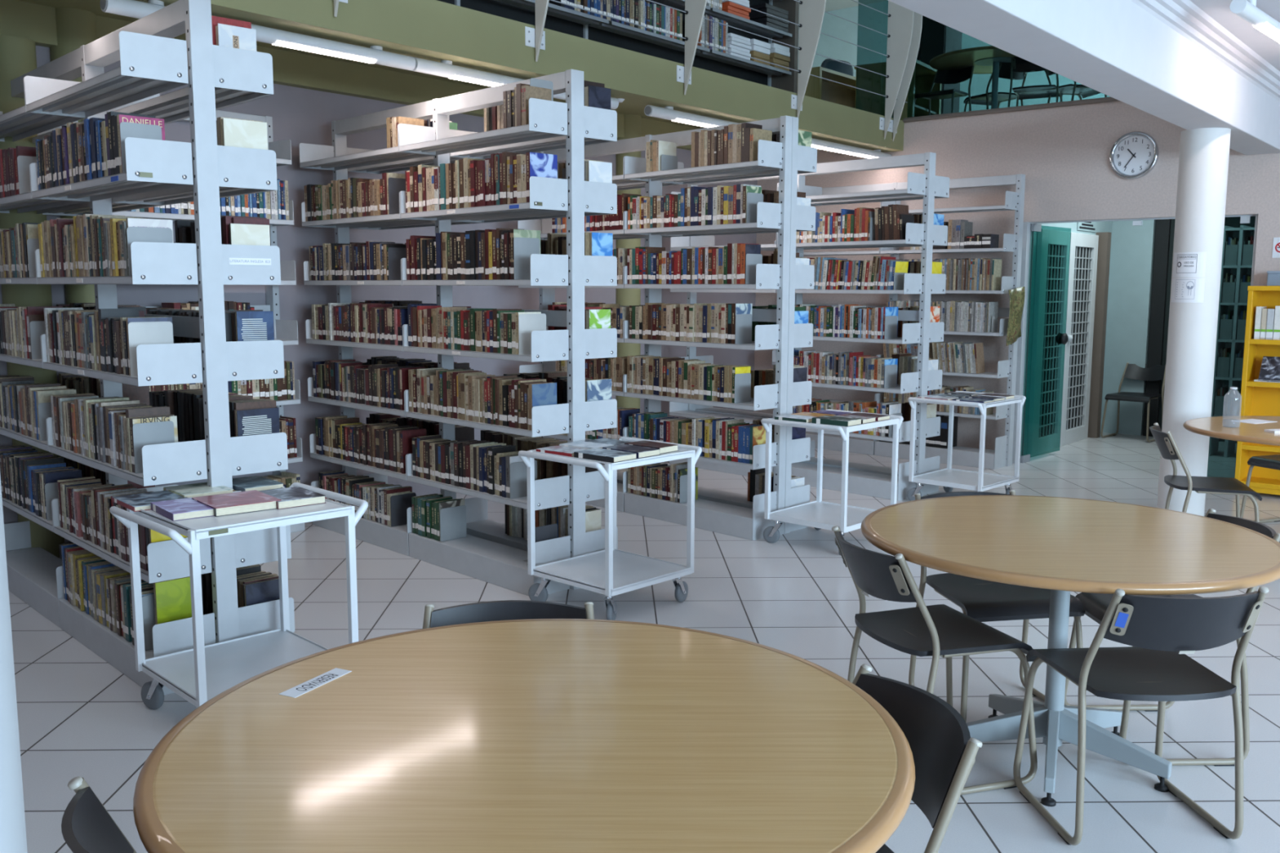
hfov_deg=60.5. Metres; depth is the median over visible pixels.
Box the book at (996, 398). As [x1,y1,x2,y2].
[964,395,1004,401]
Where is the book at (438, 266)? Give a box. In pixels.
[435,232,441,279]
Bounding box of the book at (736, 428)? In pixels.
[733,423,752,462]
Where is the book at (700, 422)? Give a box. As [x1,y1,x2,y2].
[697,419,702,456]
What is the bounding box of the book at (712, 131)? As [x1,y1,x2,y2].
[711,129,720,164]
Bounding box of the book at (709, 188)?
[707,186,712,225]
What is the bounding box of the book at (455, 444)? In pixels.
[453,440,476,486]
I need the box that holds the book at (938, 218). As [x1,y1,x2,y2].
[933,213,943,225]
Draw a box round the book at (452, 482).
[449,440,479,485]
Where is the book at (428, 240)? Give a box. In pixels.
[426,239,430,279]
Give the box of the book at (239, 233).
[228,223,270,245]
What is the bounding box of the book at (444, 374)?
[442,372,447,417]
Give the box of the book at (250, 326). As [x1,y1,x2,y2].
[234,311,274,341]
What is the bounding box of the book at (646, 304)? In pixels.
[644,302,664,339]
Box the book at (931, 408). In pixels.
[926,404,936,417]
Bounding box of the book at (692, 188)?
[690,186,707,226]
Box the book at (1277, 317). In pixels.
[1272,305,1279,339]
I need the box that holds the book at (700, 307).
[698,305,702,342]
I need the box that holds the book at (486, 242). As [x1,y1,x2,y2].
[484,229,493,279]
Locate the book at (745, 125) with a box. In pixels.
[741,122,762,162]
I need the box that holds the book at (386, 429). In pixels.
[384,425,413,470]
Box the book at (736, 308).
[731,303,752,343]
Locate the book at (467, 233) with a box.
[465,231,470,279]
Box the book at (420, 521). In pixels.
[417,495,443,535]
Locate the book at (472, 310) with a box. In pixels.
[470,308,497,351]
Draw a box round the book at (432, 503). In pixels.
[431,498,453,538]
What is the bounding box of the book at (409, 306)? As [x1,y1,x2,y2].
[407,304,437,346]
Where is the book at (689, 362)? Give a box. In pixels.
[683,360,705,398]
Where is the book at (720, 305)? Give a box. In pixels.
[718,304,721,342]
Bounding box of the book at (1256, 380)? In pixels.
[1253,378,1279,382]
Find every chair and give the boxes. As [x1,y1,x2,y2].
[61,776,137,852]
[422,600,594,628]
[820,57,853,75]
[831,525,1037,795]
[852,663,982,852]
[908,489,1086,722]
[914,65,974,115]
[963,62,1027,111]
[1008,56,1062,106]
[1013,586,1269,845]
[1044,70,1106,102]
[1064,508,1279,766]
[1100,362,1165,442]
[1149,422,1262,522]
[1240,454,1279,523]
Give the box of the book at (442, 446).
[440,444,445,483]
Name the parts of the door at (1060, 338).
handle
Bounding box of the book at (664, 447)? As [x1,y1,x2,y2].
[624,440,678,453]
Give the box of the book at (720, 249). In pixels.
[718,247,724,284]
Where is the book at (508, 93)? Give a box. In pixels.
[506,89,511,127]
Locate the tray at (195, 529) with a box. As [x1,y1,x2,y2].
[133,486,351,540]
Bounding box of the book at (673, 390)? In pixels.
[671,360,675,397]
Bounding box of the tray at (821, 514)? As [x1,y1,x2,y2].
[768,500,876,533]
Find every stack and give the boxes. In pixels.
[721,0,751,19]
[727,32,751,59]
[748,2,789,31]
[750,38,770,65]
[769,42,790,71]
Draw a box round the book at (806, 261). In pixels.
[795,257,809,265]
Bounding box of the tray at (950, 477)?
[912,468,1018,491]
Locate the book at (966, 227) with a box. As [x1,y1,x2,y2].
[960,221,973,248]
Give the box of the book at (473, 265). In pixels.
[469,230,475,279]
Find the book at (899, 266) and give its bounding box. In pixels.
[890,261,908,289]
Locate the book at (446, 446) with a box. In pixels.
[444,444,449,484]
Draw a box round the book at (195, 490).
[163,482,233,497]
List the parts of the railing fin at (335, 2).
fin blade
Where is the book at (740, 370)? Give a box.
[732,366,750,403]
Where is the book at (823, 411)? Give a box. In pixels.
[809,409,851,415]
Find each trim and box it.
[0,0,700,150]
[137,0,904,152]
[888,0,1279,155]
[902,96,1119,122]
[1012,213,1257,463]
[1087,231,1111,438]
[1130,0,1279,102]
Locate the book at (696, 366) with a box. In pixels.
[693,364,713,399]
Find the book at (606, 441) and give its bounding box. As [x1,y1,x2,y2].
[584,438,632,445]
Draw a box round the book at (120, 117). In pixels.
[116,114,164,173]
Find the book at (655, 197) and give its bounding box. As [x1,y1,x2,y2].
[652,195,658,227]
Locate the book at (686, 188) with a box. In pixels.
[684,187,687,226]
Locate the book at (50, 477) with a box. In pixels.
[43,469,81,519]
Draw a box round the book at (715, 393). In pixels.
[713,364,737,401]
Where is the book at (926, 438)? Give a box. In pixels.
[925,437,928,446]
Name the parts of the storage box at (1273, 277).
lid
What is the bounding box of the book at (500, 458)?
[498,457,502,496]
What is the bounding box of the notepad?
[1263,428,1279,433]
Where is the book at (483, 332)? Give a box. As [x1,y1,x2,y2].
[482,310,486,351]
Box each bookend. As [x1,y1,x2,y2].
[17,155,36,194]
[26,238,39,277]
[29,320,45,359]
[37,402,52,440]
[44,482,58,520]
[120,121,162,173]
[126,226,173,275]
[128,321,173,376]
[133,421,174,473]
[142,594,155,650]
[387,177,405,213]
[387,247,406,279]
[390,493,416,526]
[440,505,466,542]
[506,237,539,279]
[510,459,537,498]
[518,313,546,355]
[526,524,557,564]
[529,78,553,101]
[661,154,677,170]
[673,473,696,502]
[734,373,751,403]
[735,314,751,344]
[745,253,762,284]
[746,192,763,222]
[869,217,875,240]
[884,315,897,339]
[884,364,897,388]
[888,413,902,437]
[893,269,906,289]
[991,316,995,332]
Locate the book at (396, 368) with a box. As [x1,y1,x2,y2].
[395,365,422,409]
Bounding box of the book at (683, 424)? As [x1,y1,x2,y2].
[681,422,690,444]
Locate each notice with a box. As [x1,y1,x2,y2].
[1171,278,1204,302]
[1172,252,1206,277]
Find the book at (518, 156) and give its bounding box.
[516,154,525,203]
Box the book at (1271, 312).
[1265,308,1275,339]
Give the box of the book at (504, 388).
[502,385,507,426]
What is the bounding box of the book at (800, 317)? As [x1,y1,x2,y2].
[794,311,808,324]
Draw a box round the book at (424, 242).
[422,239,426,279]
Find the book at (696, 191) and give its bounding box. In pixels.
[693,189,702,225]
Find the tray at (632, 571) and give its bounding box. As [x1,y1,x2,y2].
[533,549,692,596]
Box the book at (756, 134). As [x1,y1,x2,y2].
[749,128,772,161]
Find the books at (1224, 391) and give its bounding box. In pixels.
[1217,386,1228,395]
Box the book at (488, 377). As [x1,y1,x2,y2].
[487,375,502,423]
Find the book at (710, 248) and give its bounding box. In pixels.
[707,246,718,284]
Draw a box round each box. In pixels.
[1213,386,1228,416]
[1216,347,1231,377]
[1219,310,1234,339]
[1222,273,1236,302]
[1224,237,1239,265]
[1231,387,1240,416]
[1233,347,1244,377]
[1236,310,1246,340]
[1239,274,1251,302]
[1241,235,1253,265]
[1266,271,1279,285]
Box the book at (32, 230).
[25,224,38,275]
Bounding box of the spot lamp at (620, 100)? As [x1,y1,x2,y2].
[616,97,624,102]
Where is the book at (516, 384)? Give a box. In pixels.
[514,382,519,428]
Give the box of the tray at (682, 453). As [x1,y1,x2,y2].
[529,439,693,470]
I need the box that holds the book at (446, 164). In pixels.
[444,163,448,208]
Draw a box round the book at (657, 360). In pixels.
[655,358,659,395]
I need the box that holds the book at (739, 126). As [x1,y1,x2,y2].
[736,124,741,162]
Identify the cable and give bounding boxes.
[551,0,907,102]
[647,0,887,76]
[726,0,888,56]
[794,0,888,35]
[851,0,888,15]
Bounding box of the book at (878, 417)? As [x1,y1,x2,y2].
[844,412,890,421]
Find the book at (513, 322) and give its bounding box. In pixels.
[511,313,515,354]
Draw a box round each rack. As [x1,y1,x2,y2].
[0,0,294,695]
[82,110,304,533]
[299,69,617,595]
[517,115,817,540]
[669,151,949,501]
[772,173,1025,469]
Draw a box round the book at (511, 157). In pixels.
[509,154,516,204]
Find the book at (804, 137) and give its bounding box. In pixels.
[798,129,811,146]
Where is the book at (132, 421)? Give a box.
[128,414,177,473]
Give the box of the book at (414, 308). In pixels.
[412,306,417,346]
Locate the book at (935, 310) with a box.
[929,306,940,322]
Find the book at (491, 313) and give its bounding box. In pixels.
[488,311,493,352]
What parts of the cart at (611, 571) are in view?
leg, handle, leg, leg, handle, leg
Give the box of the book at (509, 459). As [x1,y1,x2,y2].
[505,454,522,498]
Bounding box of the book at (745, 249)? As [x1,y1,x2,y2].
[740,244,760,284]
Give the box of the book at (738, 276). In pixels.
[736,243,759,284]
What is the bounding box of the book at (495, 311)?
[492,308,521,352]
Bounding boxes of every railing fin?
[333,0,347,17]
[524,0,549,62]
[676,0,706,94]
[791,0,826,117]
[879,0,914,139]
[888,11,922,141]
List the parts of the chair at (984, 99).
frame, seat, backrest, frame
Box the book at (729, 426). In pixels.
[727,422,749,461]
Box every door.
[1020,223,1068,462]
[1026,228,1071,455]
[1059,231,1098,446]
[1142,218,1171,436]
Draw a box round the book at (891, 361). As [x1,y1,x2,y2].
[880,358,897,387]
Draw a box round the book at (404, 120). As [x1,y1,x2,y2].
[395,115,424,146]
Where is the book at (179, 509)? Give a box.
[150,497,213,521]
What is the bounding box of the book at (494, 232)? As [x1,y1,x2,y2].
[492,229,501,279]
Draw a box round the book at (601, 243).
[589,232,613,256]
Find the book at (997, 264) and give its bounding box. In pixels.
[991,258,1001,290]
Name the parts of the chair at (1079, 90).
backrest, frame, seat, frame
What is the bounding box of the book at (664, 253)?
[661,251,669,284]
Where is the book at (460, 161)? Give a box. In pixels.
[458,159,463,208]
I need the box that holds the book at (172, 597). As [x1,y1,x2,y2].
[153,576,191,624]
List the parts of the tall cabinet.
door, door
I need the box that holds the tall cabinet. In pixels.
[916,15,962,114]
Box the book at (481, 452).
[478,444,501,492]
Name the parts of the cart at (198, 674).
leg, handle, leg, leg, handle, leg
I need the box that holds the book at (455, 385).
[453,370,481,418]
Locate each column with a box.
[0,35,67,558]
[0,475,27,852]
[49,7,97,304]
[616,114,640,408]
[1156,127,1231,516]
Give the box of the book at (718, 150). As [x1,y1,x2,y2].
[716,130,721,164]
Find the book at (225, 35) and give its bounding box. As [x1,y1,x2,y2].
[213,22,256,51]
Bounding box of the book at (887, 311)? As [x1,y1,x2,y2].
[882,306,897,338]
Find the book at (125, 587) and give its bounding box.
[122,581,148,642]
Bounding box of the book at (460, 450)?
[458,443,462,487]
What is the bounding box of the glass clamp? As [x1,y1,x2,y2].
[1132,220,1142,225]
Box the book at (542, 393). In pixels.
[528,382,556,431]
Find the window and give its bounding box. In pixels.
[1240,216,1250,223]
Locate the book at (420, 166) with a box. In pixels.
[417,164,439,211]
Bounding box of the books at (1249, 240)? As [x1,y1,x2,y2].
[1245,235,1253,244]
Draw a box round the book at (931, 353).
[928,342,933,359]
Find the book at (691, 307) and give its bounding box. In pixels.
[688,305,693,342]
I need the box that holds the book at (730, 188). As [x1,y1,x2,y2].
[728,186,733,223]
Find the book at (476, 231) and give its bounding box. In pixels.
[475,230,484,279]
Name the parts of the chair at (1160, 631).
frame, fixing plate, seat, backrest, frame, fixing plate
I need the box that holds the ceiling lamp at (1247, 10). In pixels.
[1229,0,1279,43]
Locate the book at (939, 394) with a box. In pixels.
[933,393,969,398]
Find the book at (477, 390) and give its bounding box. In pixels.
[474,378,479,422]
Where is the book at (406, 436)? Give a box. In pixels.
[400,428,426,474]
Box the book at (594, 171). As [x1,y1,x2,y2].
[584,160,612,183]
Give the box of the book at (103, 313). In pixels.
[97,308,138,371]
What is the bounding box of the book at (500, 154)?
[498,152,502,204]
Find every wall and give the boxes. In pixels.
[0,45,757,551]
[753,101,1279,449]
[797,0,1109,111]
[1023,221,1112,454]
[1100,219,1155,435]
[1142,216,1255,442]
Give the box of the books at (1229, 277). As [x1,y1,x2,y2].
[1225,273,1236,282]
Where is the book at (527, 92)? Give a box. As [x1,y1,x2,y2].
[520,84,551,124]
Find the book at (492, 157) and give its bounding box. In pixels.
[490,153,494,205]
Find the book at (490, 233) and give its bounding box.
[488,231,494,279]
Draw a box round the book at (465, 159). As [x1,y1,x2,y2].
[462,157,484,208]
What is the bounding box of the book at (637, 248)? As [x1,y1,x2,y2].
[635,246,645,284]
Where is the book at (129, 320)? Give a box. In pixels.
[125,317,172,375]
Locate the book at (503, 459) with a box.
[501,456,506,497]
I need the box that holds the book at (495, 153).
[493,153,498,204]
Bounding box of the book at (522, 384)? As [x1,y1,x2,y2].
[520,381,546,429]
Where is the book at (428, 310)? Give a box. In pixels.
[426,308,431,347]
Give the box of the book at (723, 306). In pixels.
[720,304,725,343]
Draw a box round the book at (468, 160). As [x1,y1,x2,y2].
[467,158,484,207]
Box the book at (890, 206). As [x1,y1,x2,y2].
[888,204,894,239]
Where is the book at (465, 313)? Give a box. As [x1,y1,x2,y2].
[463,311,468,351]
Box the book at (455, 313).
[453,311,457,349]
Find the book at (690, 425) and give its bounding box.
[688,423,692,445]
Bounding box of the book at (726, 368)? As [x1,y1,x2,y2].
[724,364,742,402]
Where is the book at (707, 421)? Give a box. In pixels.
[704,417,720,457]
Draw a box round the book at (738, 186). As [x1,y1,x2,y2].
[736,183,742,223]
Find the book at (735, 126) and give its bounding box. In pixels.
[732,124,737,163]
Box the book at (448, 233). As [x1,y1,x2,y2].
[447,232,463,279]
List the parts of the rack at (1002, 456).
plate, rail, plate, plate, plate, post, rail, plate, plate, plate, plate, plate, plate, plate, post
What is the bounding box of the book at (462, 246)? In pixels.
[460,233,464,279]
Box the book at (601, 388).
[585,378,611,401]
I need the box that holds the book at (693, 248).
[691,247,694,284]
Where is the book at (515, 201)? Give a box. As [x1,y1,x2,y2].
[513,155,517,203]
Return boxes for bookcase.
[437,0,799,93]
[1235,285,1279,495]
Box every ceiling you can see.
[17,0,706,128]
[824,0,888,11]
[1190,0,1279,71]
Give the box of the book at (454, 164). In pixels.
[452,163,455,208]
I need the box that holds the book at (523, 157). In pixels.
[521,155,526,202]
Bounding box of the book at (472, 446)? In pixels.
[470,441,497,489]
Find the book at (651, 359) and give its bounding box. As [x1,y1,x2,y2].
[648,356,666,395]
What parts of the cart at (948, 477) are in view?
leg, handle, leg, leg, handle, leg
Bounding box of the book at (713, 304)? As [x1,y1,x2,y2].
[711,302,733,342]
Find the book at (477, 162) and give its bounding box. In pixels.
[476,160,482,206]
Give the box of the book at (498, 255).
[496,227,518,279]
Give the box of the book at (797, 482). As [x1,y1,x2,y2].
[791,476,804,488]
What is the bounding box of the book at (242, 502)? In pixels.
[191,489,281,516]
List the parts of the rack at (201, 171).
plate, plate, plate, plate, plate, plate, plate, rail, plate, plate, plate, plate, plate, plate, plate, plate, plate, plate, plate, post, plate, rail, plate, plate, plate, plate, plate, plate, plate, plate, plate, post, plate, plate, plate, plate, plate, plate, plate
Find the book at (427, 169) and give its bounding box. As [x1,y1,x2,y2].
[426,168,429,210]
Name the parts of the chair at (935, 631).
fixing plate, backrest, frame, fixing plate, seat, frame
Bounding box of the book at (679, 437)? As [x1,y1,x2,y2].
[677,420,692,444]
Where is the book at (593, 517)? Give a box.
[585,508,600,532]
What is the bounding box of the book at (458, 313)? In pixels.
[456,311,461,350]
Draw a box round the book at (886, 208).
[884,205,888,239]
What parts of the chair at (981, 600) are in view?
frame, backrest, seat, frame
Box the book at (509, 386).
[508,385,511,427]
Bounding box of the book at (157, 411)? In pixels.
[125,406,169,465]
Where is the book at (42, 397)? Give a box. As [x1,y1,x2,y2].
[35,389,76,439]
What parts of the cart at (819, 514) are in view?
leg, handle, leg, leg, handle, leg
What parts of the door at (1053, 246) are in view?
dark pane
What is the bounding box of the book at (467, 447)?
[465,444,471,488]
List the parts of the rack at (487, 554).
plate, plate, plate, plate, plate, plate, plate, post, plate, plate, plate, rail, plate, plate, plate, plate, plate, plate, plate, plate, plate, plate, plate, plate, plate, post, plate, plate, plate, rail, plate, plate, plate, plate, plate, plate, plate, post, plate, plate, plate, plate, plate, plate, plate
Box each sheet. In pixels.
[1005,286,1025,346]
[1230,418,1277,423]
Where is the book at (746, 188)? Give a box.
[742,185,761,222]
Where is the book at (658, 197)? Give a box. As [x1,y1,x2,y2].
[657,195,662,227]
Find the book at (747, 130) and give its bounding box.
[745,127,751,161]
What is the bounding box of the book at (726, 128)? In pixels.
[723,125,728,164]
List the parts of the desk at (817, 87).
panel, modesty panel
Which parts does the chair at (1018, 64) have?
frame, fixing plate, backrest, seat, frame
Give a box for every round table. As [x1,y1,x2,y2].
[133,618,915,852]
[860,495,1279,806]
[928,45,1016,108]
[1182,415,1279,542]
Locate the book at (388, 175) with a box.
[386,172,405,214]
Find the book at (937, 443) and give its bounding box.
[934,414,943,447]
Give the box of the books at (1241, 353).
[1237,347,1244,357]
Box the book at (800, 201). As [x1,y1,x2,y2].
[796,196,810,205]
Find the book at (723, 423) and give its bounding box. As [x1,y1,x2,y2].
[721,419,735,460]
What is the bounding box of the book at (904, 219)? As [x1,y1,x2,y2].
[899,213,914,239]
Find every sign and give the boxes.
[278,667,351,697]
[1077,221,1097,231]
[1271,237,1279,257]
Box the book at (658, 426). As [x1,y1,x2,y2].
[656,417,678,440]
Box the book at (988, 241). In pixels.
[982,234,999,248]
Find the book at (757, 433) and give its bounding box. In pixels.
[749,425,765,464]
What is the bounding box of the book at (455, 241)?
[453,235,457,279]
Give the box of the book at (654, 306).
[652,304,658,339]
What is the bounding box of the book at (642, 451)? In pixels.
[602,444,660,458]
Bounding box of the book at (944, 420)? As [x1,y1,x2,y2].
[940,415,958,448]
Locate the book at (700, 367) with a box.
[698,364,717,399]
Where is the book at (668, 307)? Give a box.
[666,305,671,340]
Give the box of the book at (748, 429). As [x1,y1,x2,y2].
[745,426,750,463]
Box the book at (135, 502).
[111,490,187,511]
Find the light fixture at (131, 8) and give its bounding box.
[99,0,415,70]
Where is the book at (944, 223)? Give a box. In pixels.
[939,222,948,248]
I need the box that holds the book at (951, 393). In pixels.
[944,391,980,395]
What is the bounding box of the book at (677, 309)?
[675,306,679,341]
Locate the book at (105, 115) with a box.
[104,113,111,175]
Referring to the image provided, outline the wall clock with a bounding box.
[1109,131,1159,179]
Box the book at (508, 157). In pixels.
[506,156,510,204]
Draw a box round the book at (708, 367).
[706,364,727,400]
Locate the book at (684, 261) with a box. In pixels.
[682,248,686,284]
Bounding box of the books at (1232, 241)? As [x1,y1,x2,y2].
[1227,237,1239,244]
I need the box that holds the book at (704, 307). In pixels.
[702,305,706,342]
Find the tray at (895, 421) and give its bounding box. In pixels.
[769,417,898,432]
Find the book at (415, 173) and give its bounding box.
[413,171,418,212]
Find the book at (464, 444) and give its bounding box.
[462,440,489,488]
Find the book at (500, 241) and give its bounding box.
[499,230,510,279]
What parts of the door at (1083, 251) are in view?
knob, dark pane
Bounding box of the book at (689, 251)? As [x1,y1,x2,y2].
[686,248,692,284]
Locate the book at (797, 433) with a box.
[791,426,805,439]
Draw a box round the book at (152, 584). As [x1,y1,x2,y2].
[128,582,153,641]
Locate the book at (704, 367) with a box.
[703,366,706,399]
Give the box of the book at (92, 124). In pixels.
[89,117,105,178]
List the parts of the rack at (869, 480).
plate, plate, plate, post, plate, plate, plate, rail, post, plate, plate, rail, plate, plate, plate, plate, plate, plate, plate, post, plate, plate, plate, plate, plate, plate, plate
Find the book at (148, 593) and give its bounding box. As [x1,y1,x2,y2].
[141,590,154,596]
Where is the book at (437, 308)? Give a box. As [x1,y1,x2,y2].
[436,307,439,348]
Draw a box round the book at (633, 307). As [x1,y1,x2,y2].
[631,306,635,338]
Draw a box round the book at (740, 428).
[737,424,759,462]
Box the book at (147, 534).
[144,526,149,571]
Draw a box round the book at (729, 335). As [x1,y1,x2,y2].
[727,303,731,343]
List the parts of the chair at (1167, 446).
backrest, fixing plate, seat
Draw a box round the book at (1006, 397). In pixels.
[977,393,1014,399]
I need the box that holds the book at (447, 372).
[446,369,472,417]
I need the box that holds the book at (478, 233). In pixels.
[477,231,484,279]
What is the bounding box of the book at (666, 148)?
[656,140,676,170]
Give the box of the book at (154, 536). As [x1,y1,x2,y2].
[148,528,186,543]
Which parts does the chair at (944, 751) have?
frame, seat, frame, fixing plate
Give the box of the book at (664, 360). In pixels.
[662,357,684,395]
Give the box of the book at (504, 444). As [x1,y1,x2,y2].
[475,443,506,490]
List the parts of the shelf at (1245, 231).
shelf, shelf, shelf, shelf, shelf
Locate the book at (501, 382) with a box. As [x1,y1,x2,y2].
[498,378,523,425]
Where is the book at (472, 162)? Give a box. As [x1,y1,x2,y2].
[470,160,477,207]
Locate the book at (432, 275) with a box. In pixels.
[429,239,435,279]
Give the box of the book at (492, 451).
[488,444,515,494]
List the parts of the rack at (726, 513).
plate, plate, post, rail, plate, plate, plate, plate, plate, plate, plate, plate, plate, plate, plate, plate, post, plate, plate, rail, plate, plate, plate, plate, plate, plate, plate, post, plate, plate, plate, plate, plate, plate, plate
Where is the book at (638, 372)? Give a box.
[636,355,655,393]
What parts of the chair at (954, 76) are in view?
frame, seat, backrest, frame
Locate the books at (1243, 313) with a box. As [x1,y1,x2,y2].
[1240,310,1246,319]
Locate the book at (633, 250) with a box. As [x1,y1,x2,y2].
[631,248,635,284]
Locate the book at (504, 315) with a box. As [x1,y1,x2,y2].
[502,313,507,353]
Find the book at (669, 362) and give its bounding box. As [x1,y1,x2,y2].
[668,361,671,396]
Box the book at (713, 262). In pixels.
[711,248,716,284]
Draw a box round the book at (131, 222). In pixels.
[125,217,173,266]
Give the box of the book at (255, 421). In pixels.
[234,407,279,436]
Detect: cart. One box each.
[109,482,368,709]
[518,436,702,620]
[760,408,903,555]
[906,391,1026,501]
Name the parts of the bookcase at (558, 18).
post, shelf, post, shelf, shelf, shelf, shelf, post, panel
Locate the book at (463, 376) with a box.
[460,372,486,420]
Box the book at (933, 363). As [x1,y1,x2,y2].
[928,359,938,370]
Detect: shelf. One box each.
[0,105,84,142]
[0,191,87,213]
[0,277,36,284]
[0,353,42,368]
[0,426,48,451]
[1,497,53,532]
[5,547,64,627]
[26,66,188,117]
[31,120,84,143]
[31,172,193,201]
[36,201,160,213]
[37,275,198,284]
[43,361,137,386]
[48,444,143,486]
[53,525,212,583]
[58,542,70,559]
[58,598,174,695]
[111,185,274,204]
[111,210,293,226]
[112,86,271,124]
[115,280,295,284]
[142,628,328,706]
[165,284,197,284]
[274,338,297,345]
[275,158,291,164]
[275,398,300,405]
[287,456,302,463]
[289,522,304,533]
[300,146,432,170]
[302,213,432,227]
[304,280,401,285]
[306,338,403,351]
[308,395,404,416]
[310,452,405,479]
[312,516,413,555]
[347,155,462,173]
[349,220,478,229]
[399,124,566,155]
[400,202,564,220]
[402,279,530,285]
[404,346,531,361]
[405,411,532,437]
[407,475,527,509]
[408,533,569,595]
[449,135,614,159]
[450,210,610,222]
[466,519,527,551]
[518,284,622,288]
[540,229,642,239]
[542,434,591,440]
[585,482,626,511]
[611,390,622,396]
[612,174,644,184]
[613,235,675,239]
[616,182,678,190]
[617,337,622,342]
[617,471,622,484]
[624,160,779,181]
[624,222,777,235]
[624,284,755,288]
[624,337,755,350]
[624,391,753,410]
[624,492,752,540]
[660,168,813,184]
[660,229,810,236]
[669,409,762,423]
[669,458,773,475]
[670,288,775,293]
[671,244,777,250]
[684,456,752,470]
[695,407,773,418]
[697,486,752,508]
[760,248,813,250]
[773,462,897,500]
[776,288,903,293]
[777,239,923,248]
[800,457,898,476]
[803,250,891,256]
[805,188,922,202]
[805,428,893,441]
[805,431,879,455]
[808,244,938,248]
[810,195,944,205]
[811,382,900,393]
[813,336,902,343]
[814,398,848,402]
[874,440,995,469]
[880,248,1013,253]
[908,204,1013,214]
[914,104,937,116]
[936,411,995,419]
[942,371,997,377]
[943,330,999,336]
[945,289,1000,293]
[1208,225,1254,457]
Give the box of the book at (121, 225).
[119,220,125,275]
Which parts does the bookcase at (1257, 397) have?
panel, shelf, shelf, shelf, panel, panel, shelf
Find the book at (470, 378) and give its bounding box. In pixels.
[467,374,495,421]
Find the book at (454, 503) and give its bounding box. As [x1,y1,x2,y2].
[436,498,465,541]
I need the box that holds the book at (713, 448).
[711,417,734,458]
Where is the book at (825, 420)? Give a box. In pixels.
[811,415,862,426]
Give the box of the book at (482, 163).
[479,160,485,206]
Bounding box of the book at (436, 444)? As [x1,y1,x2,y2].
[435,440,457,481]
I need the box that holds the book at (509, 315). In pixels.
[507,313,511,354]
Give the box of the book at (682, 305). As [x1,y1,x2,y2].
[680,303,693,341]
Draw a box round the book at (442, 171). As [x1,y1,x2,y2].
[440,163,445,209]
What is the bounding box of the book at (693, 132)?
[691,131,697,167]
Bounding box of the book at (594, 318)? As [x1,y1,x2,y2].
[585,309,610,328]
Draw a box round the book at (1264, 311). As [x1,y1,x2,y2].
[1259,308,1267,339]
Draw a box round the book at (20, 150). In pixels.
[16,146,36,194]
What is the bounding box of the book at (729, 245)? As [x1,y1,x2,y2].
[727,243,732,284]
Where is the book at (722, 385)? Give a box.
[720,368,724,402]
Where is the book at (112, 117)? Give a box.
[111,115,116,174]
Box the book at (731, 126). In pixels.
[728,124,735,163]
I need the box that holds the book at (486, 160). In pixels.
[484,158,489,205]
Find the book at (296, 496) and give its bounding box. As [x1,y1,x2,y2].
[260,486,325,509]
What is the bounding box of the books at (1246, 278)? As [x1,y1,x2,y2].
[1242,274,1251,282]
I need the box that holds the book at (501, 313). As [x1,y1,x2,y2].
[500,312,515,353]
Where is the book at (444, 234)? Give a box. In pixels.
[442,232,448,279]
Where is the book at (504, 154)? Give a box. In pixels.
[502,151,525,204]
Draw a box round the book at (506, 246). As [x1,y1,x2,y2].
[503,232,509,279]
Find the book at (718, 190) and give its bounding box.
[716,185,724,224]
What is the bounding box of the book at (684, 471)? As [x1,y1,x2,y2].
[677,466,697,502]
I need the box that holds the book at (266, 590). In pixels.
[242,577,279,606]
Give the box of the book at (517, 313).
[515,311,541,354]
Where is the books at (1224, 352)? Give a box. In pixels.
[1220,347,1231,357]
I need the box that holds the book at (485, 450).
[483,448,488,493]
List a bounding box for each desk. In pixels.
[797,66,856,107]
[853,59,942,120]
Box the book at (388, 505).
[386,490,413,526]
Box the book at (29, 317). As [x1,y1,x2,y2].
[26,314,44,359]
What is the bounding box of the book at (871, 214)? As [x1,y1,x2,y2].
[867,211,875,240]
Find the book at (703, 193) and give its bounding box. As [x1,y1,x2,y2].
[701,188,706,225]
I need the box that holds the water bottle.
[1222,387,1241,426]
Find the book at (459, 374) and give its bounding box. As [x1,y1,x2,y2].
[457,371,484,419]
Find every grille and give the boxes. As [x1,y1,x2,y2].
[1039,244,1065,437]
[1066,246,1092,430]
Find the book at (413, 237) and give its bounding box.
[410,235,435,279]
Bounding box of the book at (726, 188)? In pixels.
[723,186,733,224]
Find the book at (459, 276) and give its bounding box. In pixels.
[456,233,461,279]
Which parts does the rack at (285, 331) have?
rail, post, plate, plate, plate, plate, plate, plate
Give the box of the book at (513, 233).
[510,229,540,279]
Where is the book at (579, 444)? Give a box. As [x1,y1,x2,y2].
[559,440,613,448]
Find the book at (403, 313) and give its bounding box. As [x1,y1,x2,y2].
[400,308,408,345]
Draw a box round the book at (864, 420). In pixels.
[832,414,875,423]
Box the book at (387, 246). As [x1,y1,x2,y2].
[386,244,406,279]
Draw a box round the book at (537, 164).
[525,151,557,202]
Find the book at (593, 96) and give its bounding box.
[583,84,610,109]
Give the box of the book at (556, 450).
[536,445,588,457]
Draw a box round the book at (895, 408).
[884,403,901,436]
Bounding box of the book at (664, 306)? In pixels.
[662,305,666,340]
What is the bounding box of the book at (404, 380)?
[400,367,425,410]
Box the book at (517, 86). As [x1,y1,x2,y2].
[515,83,529,125]
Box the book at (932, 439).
[928,436,935,447]
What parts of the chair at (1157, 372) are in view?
frame, seat, backrest, frame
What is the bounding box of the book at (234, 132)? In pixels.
[220,117,267,149]

